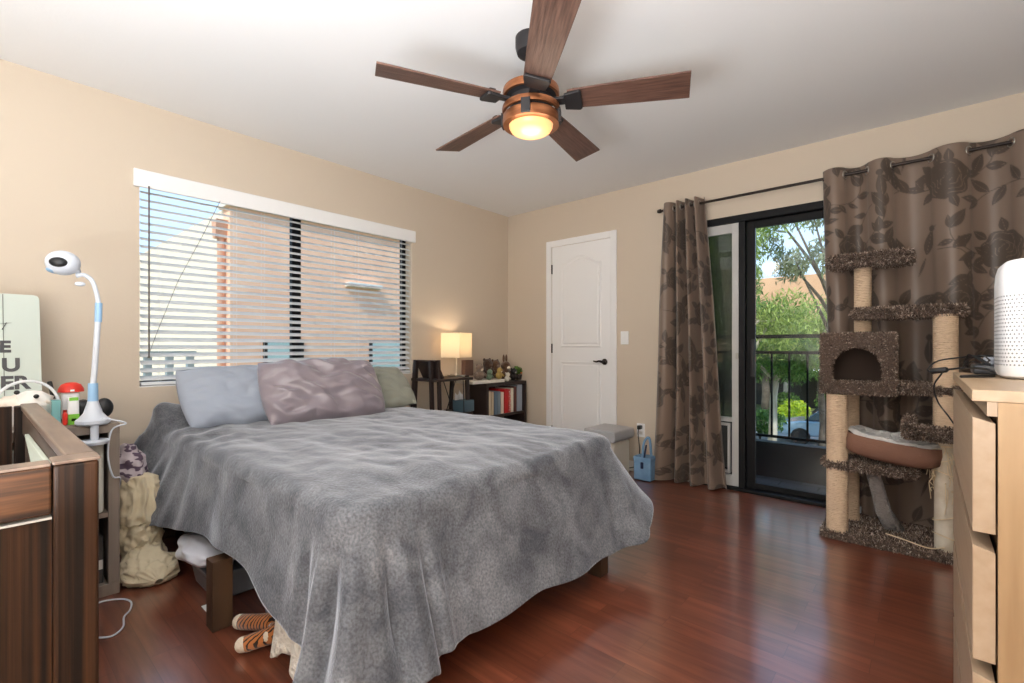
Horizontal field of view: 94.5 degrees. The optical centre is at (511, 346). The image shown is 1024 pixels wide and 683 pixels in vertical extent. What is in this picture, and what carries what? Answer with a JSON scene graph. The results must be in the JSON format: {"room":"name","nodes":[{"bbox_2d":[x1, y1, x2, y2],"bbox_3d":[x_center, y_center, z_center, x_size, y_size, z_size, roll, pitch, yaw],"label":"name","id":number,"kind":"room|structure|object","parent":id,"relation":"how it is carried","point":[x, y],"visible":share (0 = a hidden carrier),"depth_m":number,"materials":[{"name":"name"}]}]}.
{"room":"bedroom","nodes":[
{"label":"bedroom","id":0,"kind":"room"},
{"bbox_2d":[0,59,507,444],"bbox_3d":[-1.692,-0.157,3.228,0.140,2.440,5.134,0,0,41],"label":"wall","id":1,"kind":"structure","parent":0,"point":[70,151],"depth_m":2.63,"materials":[{"name":"beige paint"}]},
{"bbox_2d":[140,218,411,386],"bbox_3d":[-1.527,-0.369,3.406,0.125,1.195,1.870,0,0,41],"label":"window","id":2,"kind":"structure","parent":1,"relation":"in","point":[294,225],"depth_m":3.41,"materials":[{"name":"black metal"}]},
{"bbox_2d":[133,168,415,385],"bbox_3d":[-1.487,-0.390,3.371,0.093,1.215,1.930,0,0,41],"label":"blind","id":3,"kind":"object","parent":2,"relation":"attached to","point":[142,178],"visible":0.79,"depth_m":3.15,"materials":[{"name":"white paint"}]},
{"bbox_2d":[0,0,1023,216],"bbox_3d":[-0.217,-1.427,1.846,4.180,0.100,5.274,0,0,41],"label":"ceiling","id":4,"kind":"structure","parent":0,"point":[768,76],"depth_m":2.32,"materials":[{"name":"white paint"}]},
{"bbox_2d":[375,0,690,161],"bbox_3d":[0.071,-1.161,2.139,1.300,0.431,1.308,0,0,41],"label":"ceiling fan","id":5,"kind":"object","parent":4,"relation":"hanging from","point":[530,96],"visible":1,"depth_m":2.00,"materials":[{"name":"brown wood"}]},
{"bbox_2d":[99,470,953,682],"bbox_3d":[-0.210,1.113,1.853,3.900,0.100,5.014,0,0,41],"label":"floor","id":6,"kind":"structure","parent":0,"point":[725,586],"depth_m":1.84,"materials":[{"name":"brown wood"}]},
{"bbox_2d":[0,403,100,682],"bbox_3d":[-1.550,0.637,1.082,1.338,0.851,0.746,0,0,41],"label":"crib","id":7,"kind":"object","parent":6,"relation":"on","point":[49,496],"visible":1,"depth_m":0.88,"materials":[{"name":"brown wood"}]},
{"bbox_2d":[12,421,119,597],"bbox_3d":[-2.110,0.696,1.907,0.430,0.735,0.755,0,0,41],"label":"cube shelf","id":8,"kind":"object","parent":6,"relation":"on","point":[109,519],"visible":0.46,"depth_m":2.04,"materials":[{"name":"grey wood"}]},
{"bbox_2d":[0,293,41,398],"bbox_3d":[-2.319,0.041,2.032,0.170,0.570,0.420,0,0,41],"label":"wall sign","id":9,"kind":"object","parent":8,"relation":"on","point":[20,340],"visible":0.84,"depth_m":2.15,"materials":[{"name":"grey"}]},
{"bbox_2d":[0,380,59,427],"bbox_3d":[-2.028,0.232,1.978,0.206,0.190,0.206,0,0,41],"label":"basket","id":10,"kind":"object","parent":8,"relation":"on","point":[47,407],"visible":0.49,"depth_m":1.97,"materials":[{"name":"white plastic"}]},
{"bbox_2d":[0,394,55,406],"bbox_3d":[-2.028,0.236,1.975,0.183,0.087,0.188,0,0,41],"label":"folded cloth","id":11,"kind":"object","parent":10,"relation":"in","point":[6,400],"visible":0.25,"depth_m":1.91,"materials":[{"name":"beige fabric"}]},
{"bbox_2d":[14,390,50,404],"bbox_3d":[-1.987,0.229,1.956,0.111,0.113,0.119,0,0,41],"label":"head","id":12,"kind":"object","parent":11,"relation":"on","point":[33,396],"visible":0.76,"depth_m":1.93},
{"bbox_2d":[47,381,61,420],"bbox_3d":[-2.001,0.237,2.068,0.020,0.178,0.046,0,0,41],"label":"remote control","id":13,"kind":"object","parent":8,"relation":"on","point":[50,383],"visible":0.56,"depth_m":2.05,"materials":[{"name":"black plastic"}]},
{"bbox_2d":[51,399,60,422],"bbox_3d":[-1.918,0.275,1.989,0.050,0.104,0.027,0,0,41],"label":"box","id":14,"kind":"object","parent":8,"relation":"on","point":[55,404],"visible":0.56,"depth_m":1.97,"materials":[{"name":"teal"}]},
{"bbox_2d":[12,435,103,512],"bbox_3d":[-1.978,0.550,2.039,0.394,0.311,0.279,0,0,41],"label":"storage bin","id":15,"kind":"object","parent":8,"relation":"on","point":[99,449],"visible":0.14,"depth_m":2.01,"materials":[{"name":"grey plastic"}]},
{"bbox_2d":[62,412,67,424],"bbox_3d":[-1.865,0.300,1.974,0.030,0.054,0.015,0,0,41],"label":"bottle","id":16,"kind":"object","parent":8,"relation":"on","point":[64,415],"visible":0.96,"depth_m":1.97,"materials":[{"name":"red plastic"}]},
{"bbox_2d":[57,382,83,418],"bbox_3d":[-1.993,0.243,2.138,0.091,0.168,0.090,0,0,41],"label":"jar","id":17,"kind":"object","parent":8,"relation":"on","point":[64,396],"depth_m":2.11,"materials":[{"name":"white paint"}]},
{"bbox_2d":[67,397,79,424],"bbox_3d":[-1.865,0.270,2.010,0.042,0.114,0.036,0,0,41],"label":"pouch","id":18,"kind":"object","parent":8,"relation":"on","point":[72,402],"visible":0.77,"depth_m":1.99,"materials":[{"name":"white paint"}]},
{"bbox_2d":[44,250,110,445],"bbox_3d":[-1.791,0.008,1.958,0.138,0.801,0.204,0,0,41],"label":"monitor","id":19,"kind":"object","parent":8,"relation":"on","point":[60,262],"visible":0.98,"depth_m":1.97,"materials":[{"name":"white plastic"}]},
{"bbox_2d":[79,398,113,415],"bbox_3d":[-1.889,0.278,2.136,0.059,0.090,0.139,0,0,41],"label":"speaker","id":20,"kind":"object","parent":8,"relation":"on","point":[106,404],"visible":0.46,"depth_m":2.14},
{"bbox_2d":[99,531,102,583],"bbox_3d":[-1.828,0.912,2.076,0.171,0.200,0.030,0,0,41],"label":"book","id":21,"kind":"object","parent":8,"relation":"on","point":[100,534],"visible":0.26,"depth_m":2.03,"materials":[{"name":"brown paper"}]},
{"bbox_2d":[101,417,126,484],"bbox_3d":[-1.726,0.465,2.041,0.096,0.341,0.085,0,0,41],"label":"cable","id":22,"kind":"object","parent":8,"relation":"attached to","point":[124,422],"visible":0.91,"depth_m":2.01,"materials":[{"name":"white plastic"}]},
{"bbox_2d":[99,598,132,638],"bbox_3d":[-1.567,1.057,1.861,0.125,0.007,0.342,0,0,-43],"label":"cable","id":23,"kind":"object","parent":6,"relation":"on","point":[129,600],"visible":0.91,"depth_m":1.88,"materials":[{"name":"white plastic"}]},
{"bbox_2d":[120,472,179,587],"bbox_3d":[-1.749,0.824,2.240,0.469,0.466,0.209,0,0,41],"label":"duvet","id":24,"kind":"object","parent":6,"relation":"on","point":[146,561],"visible":0.76,"depth_m":2.18,"materials":[{"name":"beige fabric"}]},
{"bbox_2d":[120,443,148,482],"bbox_3d":[-1.880,0.583,2.307,0.283,0.233,0.158,0,0,41],"label":"patterned bag","id":25,"kind":"object","parent":24,"relation":"on","point":[133,463],"visible":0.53,"depth_m":2.25,"materials":[{"name":"fabric"}]},
{"bbox_2d":[192,560,253,595],"bbox_3d":[-1.203,0.999,2.177,0.316,0.123,0.421,0,0,41],"label":"storage box","id":26,"kind":"object","parent":6,"relation":"on","point":[242,582],"visible":0.09,"depth_m":2.02,"materials":[{"name":"grey plastic"}]},
{"bbox_2d":[175,532,234,567],"bbox_3d":[-1.330,0.880,2.070,0.444,0.105,0.209,0,0,41],"label":"plastic bag","id":27,"kind":"object","parent":26,"relation":"on","point":[193,548],"visible":0.4,"depth_m":1.99,"materials":[{"name":"white plastic"}]},
{"bbox_2d":[232,613,274,652],"bbox_3d":[-0.821,0.994,1.772,0.402,0.127,0.227,0,0,-28],"label":"tiger","id":28,"kind":"object","parent":6,"relation":"on","point":[263,623],"visible":0.49,"depth_m":1.66},
{"bbox_2d":[162,528,607,632],"bbox_3d":[-0.747,0.713,2.505,2.175,0.700,1.610,0,0,41],"label":"frame","id":29,"kind":"object","parent":6,"relation":"on","point":[219,568],"visible":0.1,"depth_m":1.79,"materials":[{"name":"brown wood"}]},
{"bbox_2d":[270,620,300,679],"bbox_3d":[-0.700,0.890,1.491,0.212,0.258,0.065,0,0,41],"label":"throw","id":30,"kind":"object","parent":29,"relation":"hanging from","point":[281,643],"visible":0.27,"depth_m":1.50,"materials":[{"name":"beige fabric"}]},
{"bbox_2d":[134,402,653,682],"bbox_3d":[-0.639,0.675,2.493,2.380,0.728,1.895,0,0,39],"label":"blanket","id":31,"kind":"object","parent":29,"relation":"on","point":[378,543],"visible":0.91,"depth_m":1.68,"materials":[{"name":"grey fabric"}]},
{"bbox_2d":[176,365,267,427],"bbox_3d":[-1.593,0.279,2.839,0.301,0.339,0.693,0,0,41],"label":"pillow","id":32,"kind":"object","parent":31,"relation":"on","point":[208,396],"visible":0.64,"depth_m":2.66,"materials":[{"name":"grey fabric"}]},
{"bbox_2d":[257,358,384,424],"bbox_3d":[-1.205,0.275,3.045,0.359,0.407,0.770,0,0,41],"label":"pillow","id":33,"kind":"object","parent":31,"relation":"on","point":[290,390],"visible":0.94,"depth_m":2.91,"materials":[{"name":"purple fabric"}]},
{"bbox_2d":[373,366,416,407],"bbox_3d":[-1.032,0.301,3.464,0.325,0.307,0.652,0,0,41],"label":"pillow","id":34,"kind":"object","parent":31,"relation":"on","point":[397,391],"visible":0.38,"depth_m":3.52,"materials":[{"name":"grey fabric"}]},
{"bbox_2d":[410,360,472,413],"bbox_3d":[-0.596,0.586,4.049,0.392,0.957,0.462,0,0,41],"label":"side table","id":35,"kind":"object","parent":6,"relation":"on","point":[430,370],"visible":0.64,"depth_m":3.96,"materials":[{"name":"brown wood"}]},
{"bbox_2d":[418,360,443,378],"bbox_3d":[-0.691,0.185,3.964,0.260,0.155,0.100,0,0,41],"label":"picture frame","id":36,"kind":"object","parent":35,"relation":"on","point":[424,366],"depth_m":3.91,"materials":[{"name":"brown wood"}]},
{"bbox_2d":[441,333,471,376],"bbox_3d":[-0.496,0.068,4.231,0.198,0.387,0.198,0,0,27],"label":"table lamp","id":37,"kind":"object","parent":35,"relation":"on","point":[453,345],"visible":0.97,"depth_m":4.16,"materials":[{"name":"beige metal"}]},
{"bbox_2d":[442,409,472,413],"bbox_3d":[-0.594,0.573,4.067,0.310,0.020,0.422,0,0,41],"label":"shelf","id":38,"kind":"object","parent":35,"relation":"attached to","point":[470,412],"depth_m":4.13,"materials":[{"name":"wood"}]},
{"bbox_2d":[453,390,473,411],"bbox_3d":[-0.444,0.468,4.140,0.140,0.188,0.180,0,0,41],"label":"tissue box","id":39,"kind":"object","parent":35,"relation":"on","point":[458,402],"visible":0.88,"depth_m":4.11,"materials":[{"name":"blue cardboard"}]},
{"bbox_2d":[469,379,525,422],"bbox_3d":[-0.150,0.701,4.650,0.284,0.725,0.575,0,0,41],"label":"cube bookshelf","id":40,"kind":"object","parent":6,"relation":"on","point":[479,393],"visible":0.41,"depth_m":4.45,"materials":[{"name":"brown wood"}]},
{"bbox_2d":[456,378,504,384],"bbox_3d":[-0.297,0.323,4.467,0.230,0.029,0.427,0,0,41],"label":"tray","id":41,"kind":"object","parent":40,"relation":"on","point":[493,380],"visible":0.74,"depth_m":4.35,"materials":[{"name":"beige"}]},
{"bbox_2d":[461,360,472,375],"bbox_3d":[-0.408,0.190,4.325,0.050,0.144,0.107,0,0,41],"label":"box","id":42,"kind":"object","parent":41,"relation":"on","point":[466,365],"visible":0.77,"depth_m":4.30,"materials":[{"name":"brown wood"}]},
{"bbox_2d":[473,364,486,379],"bbox_3d":[-0.305,0.232,4.400,0.104,0.153,0.132,0,0,41],"label":"plush hedgehog","id":43,"kind":"object","parent":41,"relation":"on","point":[479,374],"visible":0.98,"depth_m":4.37,"materials":[{"name":"brown"}]},
{"bbox_2d":[483,358,495,378],"bbox_3d":[-0.238,0.209,4.579,0.116,0.203,0.150,0,0,41],"label":"plush bear","id":44,"kind":"object","parent":41,"relation":"on","point":[487,363],"visible":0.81,"depth_m":4.54},
{"bbox_2d":[486,369,493,379],"bbox_3d":[-0.213,0.258,4.429,0.062,0.100,0.077,0,0,41],"label":"figurine","id":45,"kind":"object","parent":41,"relation":"on","point":[489,372],"visible":1,"depth_m":4.41,"materials":[{"name":"green ceramic"}]},
{"bbox_2d":[496,368,503,378],"bbox_3d":[-0.122,0.253,4.533,0.067,0.111,0.086,0,0,41],"label":"figurine","id":46,"kind":"object","parent":41,"relation":"on","point":[499,374],"visible":1,"depth_m":4.51,"materials":[{"name":"yellow ceramic"}]},
{"bbox_2d":[489,391,490,414],"bbox_3d":[-0.293,0.524,4.467,0.216,0.225,0.040,0,0,41],"label":"book","id":47,"kind":"object","parent":40,"relation":"on","point":[489,391],"visible":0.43,"depth_m":4.40,"materials":[{"name":"beige paper"}]},
{"bbox_2d":[491,392,493,414],"bbox_3d":[-0.263,0.529,4.502,0.216,0.215,0.030,0,0,41],"label":"book","id":48,"kind":"object","parent":40,"relation":"on","point":[492,393],"visible":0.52,"depth_m":4.43,"materials":[{"name":"beige paper"}]},
{"bbox_2d":[491,391,497,414],"bbox_3d":[-0.232,0.529,4.537,0.216,0.215,0.042,0,0,41],"label":"book","id":49,"kind":"object","parent":40,"relation":"on","point":[495,392],"visible":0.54,"depth_m":4.47,"materials":[{"name":"blue paper"}]},
{"bbox_2d":[489,390,499,413],"bbox_3d":[-0.202,0.529,4.572,0.216,0.215,0.028,0,0,41],"label":"book","id":50,"kind":"object","parent":40,"relation":"on","point":[489,390],"visible":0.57,"depth_m":4.50,"materials":[{"name":"blue paper"}]},
{"bbox_2d":[491,359,503,377],"bbox_3d":[-0.164,0.214,4.665,0.110,0.189,0.141,0,0,41],"label":"plush bear","id":51,"kind":"object","parent":40,"relation":"on","point":[496,364],"visible":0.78,"depth_m":4.63},
{"bbox_2d":[489,388,507,412],"bbox_3d":[-0.137,0.522,4.646,0.216,0.230,0.050,0,0,41],"label":"book","id":52,"kind":"object","parent":40,"relation":"on","point":[505,391],"visible":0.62,"depth_m":4.58,"materials":[{"name":"red paper"}]},
{"bbox_2d":[500,392,503,413],"bbox_3d":[-0.173,0.534,4.605,0.216,0.205,0.038,0,0,41],"label":"book","id":53,"kind":"object","parent":40,"relation":"on","point":[501,393],"visible":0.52,"depth_m":4.52,"materials":[{"name":"beige paper"}]},
{"bbox_2d":[495,387,513,411],"bbox_3d":[-0.078,0.519,4.713,0.216,0.235,0.034,0,0,41],"label":"book","id":54,"kind":"object","parent":40,"relation":"on","point":[511,389],"visible":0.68,"depth_m":4.64,"materials":[{"name":"beige paper"}]},
{"bbox_2d":[501,355,510,378],"bbox_3d":[-0.068,0.206,4.791,0.120,0.262,0.150,0,0,41],"label":"rabbit","id":55,"kind":"object","parent":40,"relation":"on","point":[505,366],"visible":0.77,"depth_m":4.75},
{"bbox_2d":[498,386,515,411],"bbox_3d":[-0.048,0.514,4.747,0.216,0.245,0.034,0,0,41],"label":"book","id":56,"kind":"object","parent":40,"relation":"on","point":[514,387],"visible":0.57,"depth_m":4.68,"materials":[{"name":"red paper"}]},
{"bbox_2d":[504,372,510,380],"bbox_3d":[-0.046,0.291,4.620,0.057,0.092,0.068,0,0,41],"label":"figurine","id":57,"kind":"object","parent":40,"relation":"on","point":[507,377],"visible":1,"depth_m":4.60,"materials":[{"name":"beige"}]},
{"bbox_2d":[508,389,509,411],"bbox_3d":[-0.104,0.524,4.683,0.216,0.225,0.026,0,0,41],"label":"book","id":58,"kind":"object","parent":40,"relation":"on","point":[508,389],"visible":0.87,"depth_m":4.61,"materials":[{"name":"red paper"}]},
{"bbox_2d":[504,384,521,410],"bbox_3d":[-0.005,0.506,4.796,0.216,0.262,0.075,0,0,41],"label":"book","id":59,"kind":"object","parent":40,"relation":"on","point":[518,386],"visible":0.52,"depth_m":4.72,"materials":[{"name":"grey paper"}]},
{"bbox_2d":[510,368,517,380],"bbox_3d":[0.013,0.273,4.763,0.074,0.128,0.095,0,0,41],"label":"figurine","id":60,"kind":"object","parent":40,"relation":"on","point":[513,375],"visible":0.99,"depth_m":4.74,"materials":[{"name":"black ceramic"}]},
{"bbox_2d":[514,366,522,379],"bbox_3d":[0.061,0.264,4.883,0.109,0.146,0.136,0,0,41],"label":"potted flowers","id":61,"kind":"object","parent":40,"relation":"on","point":[519,372],"visible":0.85,"depth_m":4.87,"materials":[{"name":"green plant"}]},
{"bbox_2d":[584,423,633,472],"bbox_3d":[0.797,0.859,3.885,0.290,0.402,0.330,0,0,41],"label":"storage ottoman","id":62,"kind":"object","parent":6,"relation":"on","point":[618,436],"visible":0.56,"depth_m":3.81,"materials":[{"name":"beige fabric"}]},
{"bbox_2d":[633,436,654,481],"bbox_3d":[1.065,0.884,3.790,0.151,0.352,0.137,0,0,41],"label":"lunch bag","id":63,"kind":"object","parent":6,"relation":"on","point":[644,464],"visible":0.94,"depth_m":3.74,"materials":[{"name":"blue fabric"}]},
{"bbox_2d":[818,247,970,565],"bbox_3d":[2.086,0.269,2.578,0.674,1.618,0.550,0,0,41],"label":"cat tree","id":64,"kind":"object","parent":6,"relation":"on","point":[862,361],"visible":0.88,"depth_m":2.56,"materials":[{"name":"brown carpet"}]},
{"bbox_2d":[846,425,941,468],"bbox_3d":[2.045,0.533,2.549,0.416,0.180,0.330,0,0,41],"label":"bed","id":65,"kind":"object","parent":64,"relation":"on","point":[880,445],"visible":0.88,"depth_m":2.44,"materials":[{"name":"brown fabric"}]},
{"bbox_2d":[900,412,952,443],"bbox_3d":[2.141,0.408,2.378,0.290,0.116,0.321,0,0,41],"label":"shelf","id":66,"kind":"object","parent":64,"relation":"on","point":[941,429],"depth_m":2.33,"materials":[{"name":"brown carpet"}]},
{"bbox_2d":[953,372,1023,682],"bbox_3d":[1.281,0.571,1.005,0.478,0.985,0.781,0,0,41],"label":"dresser","id":67,"kind":"object","parent":6,"relation":"on","point":[988,416],"visible":1,"depth_m":0.86,"materials":[{"name":"brown wood"}]},
{"bbox_2d":[927,355,995,422],"bbox_3d":[1.305,0.139,1.332,0.136,0.237,0.354,0,0,16],"label":"cable","id":68,"kind":"object","parent":67,"relation":"hanging from","point":[941,370],"visible":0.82,"depth_m":1.42,"materials":[{"name":"black plastic"}]},
{"bbox_2d":[962,354,990,367],"bbox_3d":[1.218,0.038,1.242,0.018,0.040,0.136,0,0,27],"label":"cable bundle","id":69,"kind":"object","parent":67,"relation":"on","point":[969,356],"visible":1,"depth_m":1.24,"materials":[{"name":"black plastic"}]},
{"bbox_2d":[959,375,994,377],"bbox_3d":[1.178,0.074,1.197,0.106,0.007,0.007,0,0,-11],"label":"rod","id":70,"kind":"object","parent":67,"relation":"on","point":[960,376],"visible":1,"depth_m":1.19,"materials":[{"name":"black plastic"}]},
{"bbox_2d":[970,357,997,374],"bbox_3d":[1.406,0.052,1.325,0.170,0.049,0.115,0,0,41],"label":"router","id":71,"kind":"object","parent":67,"relation":"on","point":[975,371],"visible":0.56,"depth_m":1.32,"materials":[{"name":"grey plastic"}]},
{"bbox_2d":[994,258,1023,378],"bbox_3d":[1.324,-0.067,1.138,0.226,0.286,0.226,0,0,41],"label":"air purifier","id":72,"kind":"object","parent":67,"relation":"on","point":[1009,278],"visible":1,"depth_m":1.13,"materials":[{"name":"white plastic"}]},
{"bbox_2d":[508,92,1023,460],"bbox_3d":[1.472,-0.157,3.779,3.900,2.440,0.140,0,0,41],"label":"wall","id":73,"kind":"structure","parent":0,"point":[632,211],"depth_m":3.98,"materials":[{"name":"beige paint"}]},
{"bbox_2d":[546,230,616,430],"bbox_3d":[0.631,0.015,4.412,0.770,2.095,0.100,0,0,41],"label":"door","id":74,"kind":"structure","parent":73,"relation":"in","point":[581,278],"depth_m":4.40,"materials":[{"name":"white paint"}]},
{"bbox_2d":[621,331,628,343],"bbox_3d":[0.978,-0.080,4.110,0.075,0.115,0.011,0,0,41],"label":"light switch","id":75,"kind":"object","parent":73,"relation":"attached to","point":[624,334],"visible":1,"depth_m":4.10,"materials":[{"name":"white paint"}]},
{"bbox_2d":[629,460,633,470],"bbox_3d":[1.162,1.020,3.949,0.630,0.085,0.012,0,0,41],"label":"baseboard","id":76,"kind":"structure","parent":73,"relation":"attached to","point":[631,463],"depth_m":4.06,"materials":[{"name":"white paint"}]},
{"bbox_2d":[629,425,641,467],"bbox_3d":[1.019,0.860,4.034,0.163,0.394,0.056,0,0,41],"label":"plug","id":77,"kind":"object","parent":73,"relation":"attached to","point":[638,426],"visible":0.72,"depth_m":3.98,"materials":[{"name":"black plastic"}]},
{"bbox_2d":[637,423,644,436],"bbox_3d":[1.092,0.706,4.012,0.072,0.115,0.008,0,0,41],"label":"wall outlet","id":78,"kind":"object","parent":73,"relation":"attached to","point":[641,433],"visible":0.85,"depth_m":4.00,"materials":[{"name":"white paint"}]},
{"bbox_2d":[689,200,925,526],"bbox_3d":[2.081,0.043,3.222,1.730,2.041,0.158,0,0,41],"label":"door","id":79,"kind":"structure","parent":73,"relation":"in","point":[732,239],"depth_m":3.50,"materials":[{"name":"black metal"}]},
{"bbox_2d":[657,140,1012,212],"bbox_3d":[2.025,-1.087,3.128,2.191,0.070,0.111,0,0,41],"label":"curtain rod","id":80,"kind":"object","parent":73,"relation":"attached to","point":[1010,141],"visible":0.78,"depth_m":3.09,"materials":[{"name":"brown metal"}]},
{"bbox_2d":[654,196,726,489],"bbox_3d":[1.358,-0.043,3.655,0.581,2.188,0.146,0,0,39],"label":"curtain","id":81,"kind":"object","parent":80,"relation":"hanging from","point":[688,445],"visible":1,"depth_m":3.65,"materials":[{"name":"fabric"}]},
{"bbox_2d":[823,129,1023,527],"bbox_3d":[2.405,-0.043,2.743,1.018,2.188,0.130,0,0,41],"label":"curtain","id":82,"kind":"object","parent":80,"relation":"hanging from","point":[961,211],"visible":0.47,"depth_m":2.78,"materials":[{"name":"fabric"}]},
{"bbox_2d":[756,439,826,485],"bbox_3d":[2.531,0.986,3.623,3.300,0.395,0.100,0,0,41],"label":"wall","id":83,"kind":"structure","parent":0,"point":[776,459],"depth_m":3.82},
{"bbox_2d":[756,475,825,493],"bbox_3d":[2.373,1.131,3.442,3.300,0.105,0.540,0,0,41],"label":"trim","id":84,"kind":"structure","parent":83,"relation":"attached to","point":[816,488],"depth_m":3.71,"materials":[{"name":"tile"}]},
{"bbox_2d":[756,334,826,443],"bbox_3d":[2.531,0.343,3.623,3.300,0.890,0.040,0,0,41],"label":"balcony railing","id":85,"kind":"object","parent":83,"relation":"on","point":[807,353],"visible":0.18,"depth_m":3.85,"materials":[{"name":"black metal"}]},
{"label":"outside","id":86,"kind":"structure","parent":0,"visible":0},
{"bbox_2d":[140,351,195,380],"bbox_3d":[-3.206,0.398,3.213,0.060,0.730,1.820,0,0,41],"label":"railing","id":87,"kind":"object","parent":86,"point":[190,357],"visible":0.15,"depth_m":3.74,"materials":[{"name":"grey"}]},
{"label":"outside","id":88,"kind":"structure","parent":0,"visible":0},
{"bbox_2d":[756,404,815,411],"bbox_3d":[22.644,3.913,23.373,130.000,0.200,115.000,0,0,41],"label":"ground","id":89,"kind":"structure","parent":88,"point":[758,406],"depth_m":29.32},
{"bbox_2d":[140,204,399,380],"bbox_3d":[-3.155,0.944,12.131,7.140,5.739,9.882,0,0,41],"label":"building","id":90,"kind":"structure","parent":89,"relation":"on","point":[226,212],"depth_m":7.20,"materials":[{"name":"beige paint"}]},
{"bbox_2d":[345,282,382,289],"bbox_3d":[-2.397,-0.990,7.679,0.140,0.060,0.600,0,0,41],"label":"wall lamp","id":91,"kind":"object","parent":90,"relation":"attached to","point":[361,283],"depth_m":7.67,"materials":[{"name":"white"}]},
{"bbox_2d":[756,276,771,346],"bbox_3d":[6.373,0.259,17.287,6.238,7.224,6.043,0,0,-18],"label":"street tree","id":92,"kind":"object","parent":89,"relation":"on","point":[761,287],"visible":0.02,"depth_m":15.49,"materials":[{"name":"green plant"}]},
{"bbox_2d":[756,303,796,412],"bbox_3d":[13.982,0.731,25.844,5.144,6.283,5.039,0,0,-4],"label":"street tree","id":93,"kind":"object","parent":89,"relation":"on","point":[765,400],"visible":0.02,"depth_m":25.83,"materials":[{"name":"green plant"}]},
{"bbox_2d":[756,303,819,440],"bbox_3d":[8.014,1.151,14.967,2.617,5.455,3.515,0,0,4],"label":"street tree","id":94,"kind":"object","parent":89,"relation":"on","point":[780,367],"visible":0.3,"depth_m":14.00,"materials":[{"name":"green plant"}]},
{"bbox_2d":[777,390,799,409],"bbox_3d":[15.188,3.120,26.507,1.940,1.472,1.589,0,0,41],"label":"shrub","id":95,"kind":"object","parent":89,"relation":"on","point":[781,397],"visible":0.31,"depth_m":26.14,"materials":[{"name":"green plant"}]},
{"bbox_2d":[756,222,821,359],"bbox_3d":[4.993,-0.080,10.708,2.627,7.894,2.872,0,0,-14],"label":"weeping tree","id":96,"kind":"object","parent":89,"relation":"on","point":[777,322],"visible":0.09,"depth_m":10.00,"materials":[{"name":"green plant"}]},
{"bbox_2d":[756,273,826,407],"bbox_3d":[19.552,-0.262,33.512,36.000,8.150,11.800,0,0,41],"label":"building","id":97,"kind":"structure","parent":89,"relation":"on","point":[770,286],"depth_m":29.42,"materials":[{"name":"beige"}]},
{"bbox_2d":[756,218,827,332],"bbox_3d":[7.440,-0.110,11.703,2.178,7.959,3.643,0,0,41],"label":"tree","id":98,"kind":"object","parent":89,"relation":"on","point":[797,269],"visible":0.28,"depth_m":11.68,"materials":[{"name":"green plant"}]},
{"bbox_2d":[777,399,810,416],"bbox_3d":[13.449,3.159,22.552,1.511,1.378,1.636,0,0,-4],"label":"shrub","id":99,"kind":"object","parent":89,"relation":"on","point":[796,408],"visible":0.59,"depth_m":22.24,"materials":[{"name":"green plant"}]},
{"bbox_2d":[767,294,826,446],"bbox_3d":[10.793,0.920,16.398,3.638,5.898,4.043,0,0,-30],"label":"weeping tree","id":100,"kind":"object","parent":89,"relation":"on","point":[821,398],"visible":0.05,"depth_m":16.45,"materials":[{"name":"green plant"}]},
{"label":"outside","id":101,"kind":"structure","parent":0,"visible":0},
{"bbox_2d":[756,431,818,445],"bbox_3d":[14.584,3.803,14.148,90.000,0.020,8.500,0,0,41],"label":"road","id":102,"kind":"structure","parent":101,"point":[757,437],"depth_m":19.40,"materials":[{"name":"grey asphalt"}]},
{"bbox_2d":[756,406,787,438],"bbox_3d":[10.128,3.100,19.497,2.345,1.432,2.225,0,0,41],"label":"shrub","id":103,"kind":"object","parent":102,"relation":"on","point":[762,418],"visible":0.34,"depth_m":18.90,"materials":[{"name":"green plant"}]},
{"bbox_2d":[777,408,819,443],"bbox_3d":[12.767,3.048,18.300,4.378,1.490,1.800,0,0,33],"label":"parked car","id":104,"kind":"object","parent":102,"relation":"on","point":[798,423],"visible":0.3,"depth_m":18.32,"materials":[{"name":"blue paint"}]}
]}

